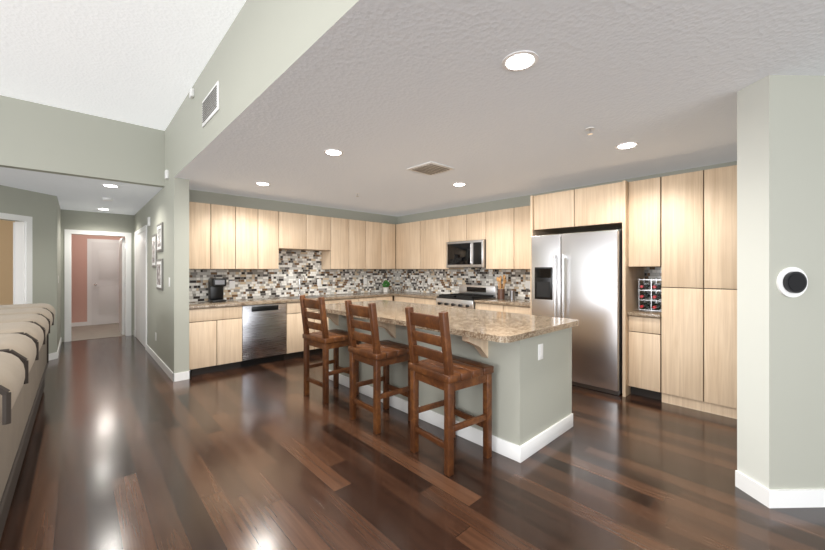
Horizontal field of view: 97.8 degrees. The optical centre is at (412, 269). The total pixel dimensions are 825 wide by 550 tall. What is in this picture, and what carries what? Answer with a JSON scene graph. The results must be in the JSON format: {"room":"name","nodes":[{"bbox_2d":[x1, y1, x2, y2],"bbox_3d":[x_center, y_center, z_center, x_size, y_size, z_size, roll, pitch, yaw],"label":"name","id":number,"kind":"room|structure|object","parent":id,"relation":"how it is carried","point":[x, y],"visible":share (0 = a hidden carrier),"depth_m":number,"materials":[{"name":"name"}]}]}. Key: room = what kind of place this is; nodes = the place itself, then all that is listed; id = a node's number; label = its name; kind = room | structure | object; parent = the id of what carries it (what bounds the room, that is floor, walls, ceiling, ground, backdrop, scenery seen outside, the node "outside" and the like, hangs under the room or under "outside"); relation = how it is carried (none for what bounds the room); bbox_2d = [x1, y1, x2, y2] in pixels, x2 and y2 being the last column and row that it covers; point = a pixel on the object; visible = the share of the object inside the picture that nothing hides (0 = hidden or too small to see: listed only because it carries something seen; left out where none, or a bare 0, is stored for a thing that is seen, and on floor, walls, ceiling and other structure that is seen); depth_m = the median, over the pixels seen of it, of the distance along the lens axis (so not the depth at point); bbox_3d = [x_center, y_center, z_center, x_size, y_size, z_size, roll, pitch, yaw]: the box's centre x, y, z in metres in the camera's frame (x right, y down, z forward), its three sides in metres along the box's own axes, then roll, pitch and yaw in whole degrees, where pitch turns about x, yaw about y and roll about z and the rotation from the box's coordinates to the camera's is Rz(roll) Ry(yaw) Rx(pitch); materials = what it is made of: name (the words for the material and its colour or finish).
{"room":"kitchen","nodes":[
{"label":"kitchen","id":0,"kind":"room"},
{"bbox_2d":[0,335,824,549],"bbox_3d":[-2.437,1.405,1.367,11.970,0.060,13.600,0,0,-43],"label":"floor","id":1,"kind":"structure","parent":0,"point":[132,445],"depth_m":2.39,"materials":[{"name":"brown wood"}]},
{"bbox_2d":[0,303,55,539],"bbox_3d":[-3.143,0.860,2.267,1.162,0.990,4.160,0,0,-43],"label":"sofa","id":2,"kind":"object","parent":1,"relation":"on","point":[24,344],"visible":1,"depth_m":2.09,"materials":[{"name":"grey fabric"}]},
{"bbox_2d":[189,307,241,375],"bbox_3d":[-2.790,0.940,4.977,0.642,0.870,0.598,0,0,-43],"label":"base cabinet","id":3,"kind":"object","parent":1,"relation":"on","point":[215,336],"depth_m":4.75,"materials":[{"name":"brown wood"}]},
{"bbox_2d":[189,292,384,310],"bbox_3d":[-1.792,0.484,5.886,3.342,0.038,0.624,0,0,-43],"label":"countertop","id":4,"kind":"structure","parent":3,"relation":"on","point":[372,295],"depth_m":5.35,"materials":[{"name":"beige stone"}]},
{"bbox_2d":[208,278,225,301],"bbox_3d":[-2.792,0.296,5.149,0.180,0.333,0.255,0,0,-43],"label":"coffee maker","id":5,"kind":"object","parent":4,"relation":"on","point":[216,289],"visible":1,"depth_m":5.12,"materials":[{"name":"black plastic"}]},
{"bbox_2d":[240,303,285,366],"bbox_3d":[-2.324,0.941,5.409,0.624,0.868,0.592,0,0,-43],"label":"dishwasher","id":6,"kind":"object","parent":1,"relation":"on","point":[263,333],"visible":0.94,"depth_m":5.19,"materials":[{"name":"silver metal"}]},
{"bbox_2d":[269,299,340,359],"bbox_3d":[-1.760,0.940,5.934,0.910,0.870,0.598,0,0,-43],"label":"base cabinet","id":7,"kind":"object","parent":1,"relation":"on","point":[294,326],"depth_m":5.52,"materials":[{"name":"brown wood"}]},
{"bbox_2d":[299,295,358,404],"bbox_3d":[-0.907,0.828,3.934,0.454,1.094,0.488,0,0,44],"label":"stool","id":8,"kind":"object","parent":1,"relation":"on","point":[324,338],"visible":0.94,"depth_m":3.82,"materials":[{"name":"brown wood"}]},
{"bbox_2d":[341,299,360,302],"bbox_3d":[-1.286,0.940,6.375,0.385,0.870,0.598,0,0,-43],"label":"base cabinet","id":9,"kind":"object","parent":1,"relation":"on","point":[342,300],"depth_m":6.20,"materials":[{"name":"brown wood"}]},
{"bbox_2d":[345,300,409,434],"bbox_3d":[-0.295,0.828,3.276,0.503,1.094,0.469,0,0,-43],"label":"stool","id":10,"kind":"object","parent":1,"relation":"on","point":[375,352],"visible":0.96,"depth_m":3.16,"materials":[{"name":"brown wood"}]},
{"bbox_2d":[377,295,392,300],"bbox_3d":[-0.720,0.940,6.901,0.390,0.870,0.598,0,0,-43],"label":"base cabinet","id":11,"kind":"object","parent":1,"relation":"on","point":[379,297],"depth_m":6.68,"materials":[{"name":"brown wood"}]},
{"bbox_2d":[392,297,411,302],"bbox_3d":[0.062,0.940,6.829,0.598,0.870,0.561,0,0,-43],"label":"base cabinet","id":12,"kind":"object","parent":1,"relation":"on","point":[401,299],"depth_m":6.65,"materials":[{"name":"brown wood"}]},
{"bbox_2d":[412,297,436,304],"bbox_3d":[0.444,0.940,6.418,0.598,0.870,0.562,0,0,-43],"label":"base cabinet","id":13,"kind":"object","parent":1,"relation":"on","point":[421,300],"depth_m":6.26,"materials":[{"name":"brown wood"}]},
{"bbox_2d":[389,291,438,300],"bbox_3d":[0.039,0.484,6.836,0.624,0.038,1.726,0,0,-43],"label":"countertop","id":14,"kind":"structure","parent":13,"relation":"on","point":[431,296],"depth_m":6.62,"materials":[{"name":"beige stone"}]},
{"bbox_2d":[382,280,389,292],"bbox_3d":[-0.520,0.338,7.196,0.169,0.250,0.160,0,0,-43],"label":"plant","id":15,"kind":"object","parent":14,"relation":"on","point":[385,287],"visible":0.98,"depth_m":7.16,"materials":[{"name":"green plant"}]},
{"bbox_2d":[308,308,572,462],"bbox_3d":[0.096,0.931,3.775,1.138,0.888,2.708,0,0,-43],"label":"kitchen island","id":16,"kind":"object","parent":1,"relation":"on","point":[528,357],"depth_m":2.85,"materials":[{"name":"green paint"}]},
{"bbox_2d":[312,300,578,343],"bbox_3d":[0.090,0.464,3.770,1.185,0.042,2.800,0,0,-43],"label":"island countertop","id":17,"kind":"structure","parent":16,"relation":"on","point":[498,327],"depth_m":3.11,"materials":[{"name":"beige stone"}]},
{"bbox_2d":[405,306,493,476],"bbox_3d":[0.265,0.828,2.666,0.488,1.094,0.454,0,0,-37],"label":"stool","id":18,"kind":"object","parent":1,"relation":"on","point":[447,372],"visible":1,"depth_m":2.57,"materials":[{"name":"brown wood"}]},
{"bbox_2d":[436,285,496,308],"bbox_3d":[0.868,0.815,5.898,0.684,1.080,0.762,0,0,-43],"label":"stove","id":19,"kind":"object","parent":1,"relation":"on","point":[466,296],"visible":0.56,"depth_m":5.84,"materials":[{"name":"silver metal"}]},
{"bbox_2d":[474,301,499,311],"bbox_3d":[1.331,0.940,5.464,0.598,0.870,0.492,0,0,-43],"label":"base cabinet","id":20,"kind":"object","parent":1,"relation":"on","point":[480,307],"depth_m":5.26,"materials":[{"name":"brown wood"}]},
{"bbox_2d":[500,305,530,314],"bbox_3d":[1.656,0.940,5.114,0.598,0.870,0.463,0,0,-43],"label":"base cabinet","id":21,"kind":"object","parent":1,"relation":"on","point":[519,309],"depth_m":4.94,"materials":[{"name":"brown wood"}]},
{"bbox_2d":[476,298,530,308],"bbox_3d":[1.479,0.484,5.285,0.624,0.038,0.955,0,0,-43],"label":"countertop","id":22,"kind":"structure","parent":21,"relation":"on","point":[493,301],"depth_m":5.18,"materials":[{"name":"beige stone"}]},
{"bbox_2d":[496,274,506,298],"bbox_3d":[1.375,0.271,5.564,0.119,0.384,0.156,0,0,-43],"label":"utensil crock","id":23,"kind":"object","parent":22,"relation":"on","point":[501,293],"visible":1,"depth_m":5.52,"materials":[{"name":"brown wood"}]},
{"bbox_2d":[510,291,514,299],"bbox_3d":[1.509,0.394,5.443,0.078,0.138,0.080,0,0,-43],"label":"jar","id":24,"kind":"object","parent":22,"relation":"on","point":[512,295],"visible":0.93,"depth_m":5.41,"materials":[{"name":"silver metal"}]},
{"bbox_2d":[531,230,621,395],"bbox_3d":[2.105,0.475,4.454,0.813,1.800,1.006,0,0,-43],"label":"fridge","id":25,"kind":"object","parent":1,"relation":"on","point":[577,276],"visible":0.75,"depth_m":4.09,"materials":[{"name":"silver metal"}]},
{"bbox_2d":[628,317,659,399],"bbox_3d":[2.674,0.940,4.019,0.598,0.870,0.298,0,0,-43],"label":"base cabinet","id":26,"kind":"object","parent":1,"relation":"on","point":[643,332],"depth_m":3.82,"materials":[{"name":"brown wood"}]},
{"bbox_2d":[628,309,659,316],"bbox_3d":[2.664,0.484,4.010,0.624,0.038,0.298,0,0,-43],"label":"countertop","id":27,"kind":"structure","parent":26,"relation":"on","point":[635,312],"depth_m":3.87,"materials":[{"name":"beige stone"}]},
{"bbox_2d":[639,278,660,310],"bbox_3d":[2.696,0.284,4.040,0.370,0.358,0.250,0,0,-43],"label":"wine rack","id":28,"kind":"object","parent":27,"relation":"on","point":[656,296],"visible":0.79,"depth_m":4.02,"materials":[{"name":"silver metal"}]},
{"bbox_2d":[660,171,699,410],"bbox_3d":[2.898,0.210,3.784,0.607,2.330,0.345,0,0,-43],"label":"tall cabinet","id":29,"kind":"object","parent":1,"relation":"on","point":[680,347],"depth_m":3.58,"materials":[{"name":"brown wood"}]},
{"bbox_2d":[700,165,736,418],"bbox_3d":[3.133,0.210,3.531,0.607,2.330,0.347,0,0,-43],"label":"tall cabinet","id":30,"kind":"object","parent":1,"relation":"on","point":[718,186],"depth_m":3.37,"materials":[{"name":"brown wood"}]},
{"bbox_2d":[0,0,824,507],"bbox_3d":[-3.594,-0.270,2.612,11.970,3.330,17.000,0,0,-43],"label":"wall","id":31,"kind":"structure","parent":0,"point":[380,94],"depth_m":2.79,"materials":[{"name":"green paint"}]},
{"bbox_2d":[152,234,156,267],"bbox_3d":[-3.919,-0.275,5.463,0.022,0.500,0.380,0,0,-43],"label":"picture frame","id":32,"kind":"object","parent":31,"relation":"attached to","point":[154,255],"depth_m":5.46,"materials":[{"name":"grey"}]},
{"bbox_2d":[155,258,162,290],"bbox_3d":[-3.592,0.075,5.112,0.022,0.440,0.460,0,0,-43],"label":"picture frame","id":33,"kind":"object","parent":31,"relation":"attached to","point":[158,262],"depth_m":5.05,"materials":[{"name":"grey"}]},
{"bbox_2d":[156,222,162,252],"bbox_3d":[-3.579,-0.445,5.097,0.022,0.400,0.420,0,0,-43],"label":"picture frame","id":34,"kind":"object","parent":31,"relation":"attached to","point":[157,244],"depth_m":5.05,"materials":[{"name":"grey"}]},
{"bbox_2d":[165,88,193,178],"bbox_3d":[-2.718,-1.500,4.163,0.035,0.650,1.480,0,0,-43],"label":"security sensor","id":35,"kind":"structure","parent":31,"relation":"attached to","point":[191,93],"depth_m":3.66,"materials":[{"name":"white plastic"}]},
{"bbox_2d":[189,201,212,268],"bbox_3d":[-3.007,-0.453,4.972,0.317,0.904,0.328,0,0,-43],"label":"upper cabinet","id":36,"kind":"object","parent":31,"relation":"attached to","point":[200,214],"depth_m":4.87,"materials":[{"name":"brown wood"}]},
{"bbox_2d":[202,81,218,127],"bbox_3d":[-1.786,-1.445,3.172,0.018,0.240,0.520,0,0,-43],"label":"air vent","id":37,"kind":"object","parent":31,"relation":"in","point":[210,105],"visible":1,"depth_m":3.13,"materials":[{"name":"white plastic"}]},
{"bbox_2d":[213,204,236,268],"bbox_3d":[-2.774,-0.453,5.189,0.320,0.904,0.328,0,0,-43],"label":"upper cabinet","id":38,"kind":"object","parent":31,"relation":"attached to","point":[226,237],"depth_m":5.08,"materials":[{"name":"brown wood"}]},
{"bbox_2d":[229,281,234,288],"bbox_3d":[-2.731,0.235,5.451,0.080,0.120,0.006,0,0,-43],"label":"switch plate","id":39,"kind":"object","parent":31,"relation":"attached to","point":[232,284],"depth_m":5.45,"materials":[{"name":"white plastic"}]},
{"bbox_2d":[237,207,260,268],"bbox_3d":[-2.542,-0.453,5.405,0.315,0.904,0.328,0,0,-43],"label":"upper cabinet","id":40,"kind":"object","parent":31,"relation":"attached to","point":[248,219],"depth_m":5.30,"materials":[{"name":"brown wood"}]},
{"bbox_2d":[261,209,280,268],"bbox_3d":[-2.310,-0.453,5.620,0.317,0.904,0.328,0,0,-43],"label":"upper cabinet","id":41,"kind":"object","parent":31,"relation":"attached to","point":[270,220],"depth_m":5.52,"materials":[{"name":"brown wood"}]},
{"bbox_2d":[281,212,308,249],"bbox_3d":[-2.026,-0.615,5.884,0.458,0.579,0.328,0,0,-43],"label":"upper cabinet","id":42,"kind":"object","parent":31,"relation":"attached to","point":[294,226],"depth_m":5.78,"materials":[{"name":"brown wood"}]},
{"bbox_2d":[301,215,332,252],"bbox_3d":[-1.692,-0.615,6.195,0.455,0.579,0.328,0,0,-43],"label":"upper cabinet","id":43,"kind":"object","parent":31,"relation":"attached to","point":[320,228],"depth_m":6.11,"materials":[{"name":"brown wood"}]},
{"bbox_2d":[324,149,343,155],"bbox_3d":[-0.729,-1.103,3.329,0.182,0.045,0.182,0,0,-43],"label":"ceiling lights","id":44,"kind":"object","parent":31,"relation":"attached to","point":[334,152],"depth_m":3.45,"materials":[{"name":"white"}]},
{"bbox_2d":[321,217,348,268],"bbox_3d":[-1.391,-0.453,6.474,0.367,0.904,0.328,0,0,-43],"label":"upper cabinet","id":45,"kind":"object","parent":31,"relation":"attached to","point":[339,259],"depth_m":6.36,"materials":[{"name":"brown wood"}]},
{"bbox_2d":[349,219,364,268],"bbox_3d":[-1.122,-0.453,6.725,0.368,0.904,0.328,0,0,-43],"label":"upper cabinet","id":46,"kind":"object","parent":31,"relation":"attached to","point":[356,228],"depth_m":6.59,"materials":[{"name":"brown wood"}]},
{"bbox_2d":[365,221,380,268],"bbox_3d":[-0.852,-0.453,6.975,0.367,0.904,0.328,0,0,-43],"label":"upper cabinet","id":47,"kind":"object","parent":31,"relation":"attached to","point":[372,229],"depth_m":6.84,"materials":[{"name":"brown wood"}]},
{"bbox_2d":[381,223,395,268],"bbox_3d":[-0.585,-0.453,7.224,0.364,0.904,0.328,0,0,-43],"label":"upper cabinet","id":48,"kind":"object","parent":31,"relation":"attached to","point":[388,231],"depth_m":7.10,"materials":[{"name":"brown wood"}]},
{"bbox_2d":[396,221,419,268],"bbox_3d":[0.026,-0.453,7.082,0.327,0.904,0.700,0,0,-43],"label":"upper cabinet","id":49,"kind":"object","parent":31,"relation":"attached to","point":[407,234],"depth_m":6.95,"materials":[{"name":"brown wood"}]},
{"bbox_2d":[407,161,454,175],"bbox_3d":[0.204,-1.117,4.012,0.380,0.016,0.380,0,0,-43],"label":"air vent","id":50,"kind":"object","parent":31,"relation":"in","point":[430,168],"visible":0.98,"depth_m":3.98,"materials":[{"name":"white plastic"}]},
{"bbox_2d":[420,217,460,268],"bbox_3d":[0.504,-0.453,6.567,0.327,0.904,0.705,0,0,-43],"label":"upper cabinet","id":51,"kind":"object","parent":31,"relation":"attached to","point":[433,232],"depth_m":6.46,"materials":[{"name":"brown wood"}]},
{"bbox_2d":[448,215,463,241],"bbox_3d":[0.875,-0.685,6.168,0.327,0.439,0.385,0,0,-43],"label":"upper cabinet","id":52,"kind":"object","parent":31,"relation":"attached to","point":[455,223],"depth_m":6.08,"materials":[{"name":"brown wood"}]},
{"bbox_2d":[464,211,487,240],"bbox_3d":[1.137,-0.685,5.886,0.327,0.439,0.385,0,0,-43],"label":"upper cabinet","id":53,"kind":"object","parent":31,"relation":"attached to","point":[475,224],"depth_m":5.77,"materials":[{"name":"brown wood"}]},
{"bbox_2d":[446,240,485,267],"bbox_3d":[0.968,-0.243,5.991,0.432,0.436,0.762,0,0,-43],"label":"microwave","id":54,"kind":"object","parent":53,"relation":"attached to","point":[466,254],"visible":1,"depth_m":5.83,"materials":[{"name":"silver metal"}]},
{"bbox_2d":[486,208,511,268],"bbox_3d":[1.437,-0.453,5.564,0.327,0.904,0.495,0,0,-43],"label":"upper cabinet","id":55,"kind":"object","parent":31,"relation":"attached to","point":[504,234],"depth_m":5.45,"materials":[{"name":"brown wood"}]},
{"bbox_2d":[502,51,537,71],"bbox_3d":[0.559,-1.103,1.872,0.182,0.045,0.183,0,0,-43],"label":"ceiling lights","id":56,"kind":"object","parent":31,"relation":"attached to","point":[519,61],"depth_m":1.94,"materials":[{"name":"white"}]},
{"bbox_2d":[512,205,529,268],"bbox_3d":[1.763,-0.453,5.213,0.327,0.904,0.462,0,0,-43],"label":"upper cabinet","id":57,"kind":"object","parent":31,"relation":"attached to","point":[520,215],"depth_m":5.18,"materials":[{"name":"brown wood"}]},
{"bbox_2d":[525,281,529,288],"bbox_3d":[1.751,0.235,5.463,0.006,0.120,0.080,0,0,-43],"label":"switch plate","id":58,"kind":"object","parent":31,"relation":"attached to","point":[527,283],"depth_m":5.46,"materials":[{"name":"white plastic"}]},
{"bbox_2d":[532,190,587,232],"bbox_3d":[1.994,-0.730,4.709,0.672,0.450,0.525,0,0,-43],"label":"upper cabinet","id":59,"kind":"object","parent":31,"relation":"attached to","point":[551,212],"depth_m":4.51,"materials":[{"name":"brown wood"}]},
{"bbox_2d":[572,181,627,230],"bbox_3d":[2.351,-0.730,4.325,0.672,0.450,0.525,0,0,-43],"label":"upper cabinet","id":60,"kind":"object","parent":31,"relation":"attached to","point":[601,207],"depth_m":4.09,"materials":[{"name":"brown wood"}]},
{"bbox_2d":[615,142,638,148],"bbox_3d":[1.869,-1.103,3.145,0.186,0.045,0.181,0,0,-43],"label":"ceiling lights","id":61,"kind":"object","parent":31,"relation":"attached to","point":[626,145],"depth_m":3.25,"materials":[{"name":"white"}]},
{"bbox_2d":[628,177,659,268],"bbox_3d":[2.676,-0.490,4.023,0.607,0.930,0.300,0,0,-43],"label":"upper cabinet","id":62,"kind":"object","parent":31,"relation":"attached to","point":[643,195],"depth_m":3.81,"materials":[{"name":"brown wood"}]},
{"bbox_2d":[776,267,807,296],"bbox_3d":[2.195,0.075,2.070,0.176,0.176,0.032,0,0,-2],"label":"thermostat","id":63,"kind":"object","parent":31,"relation":"attached to","point":[791,281],"visible":1,"depth_m":2.06,"materials":[{"name":"white plastic"}]}
]}

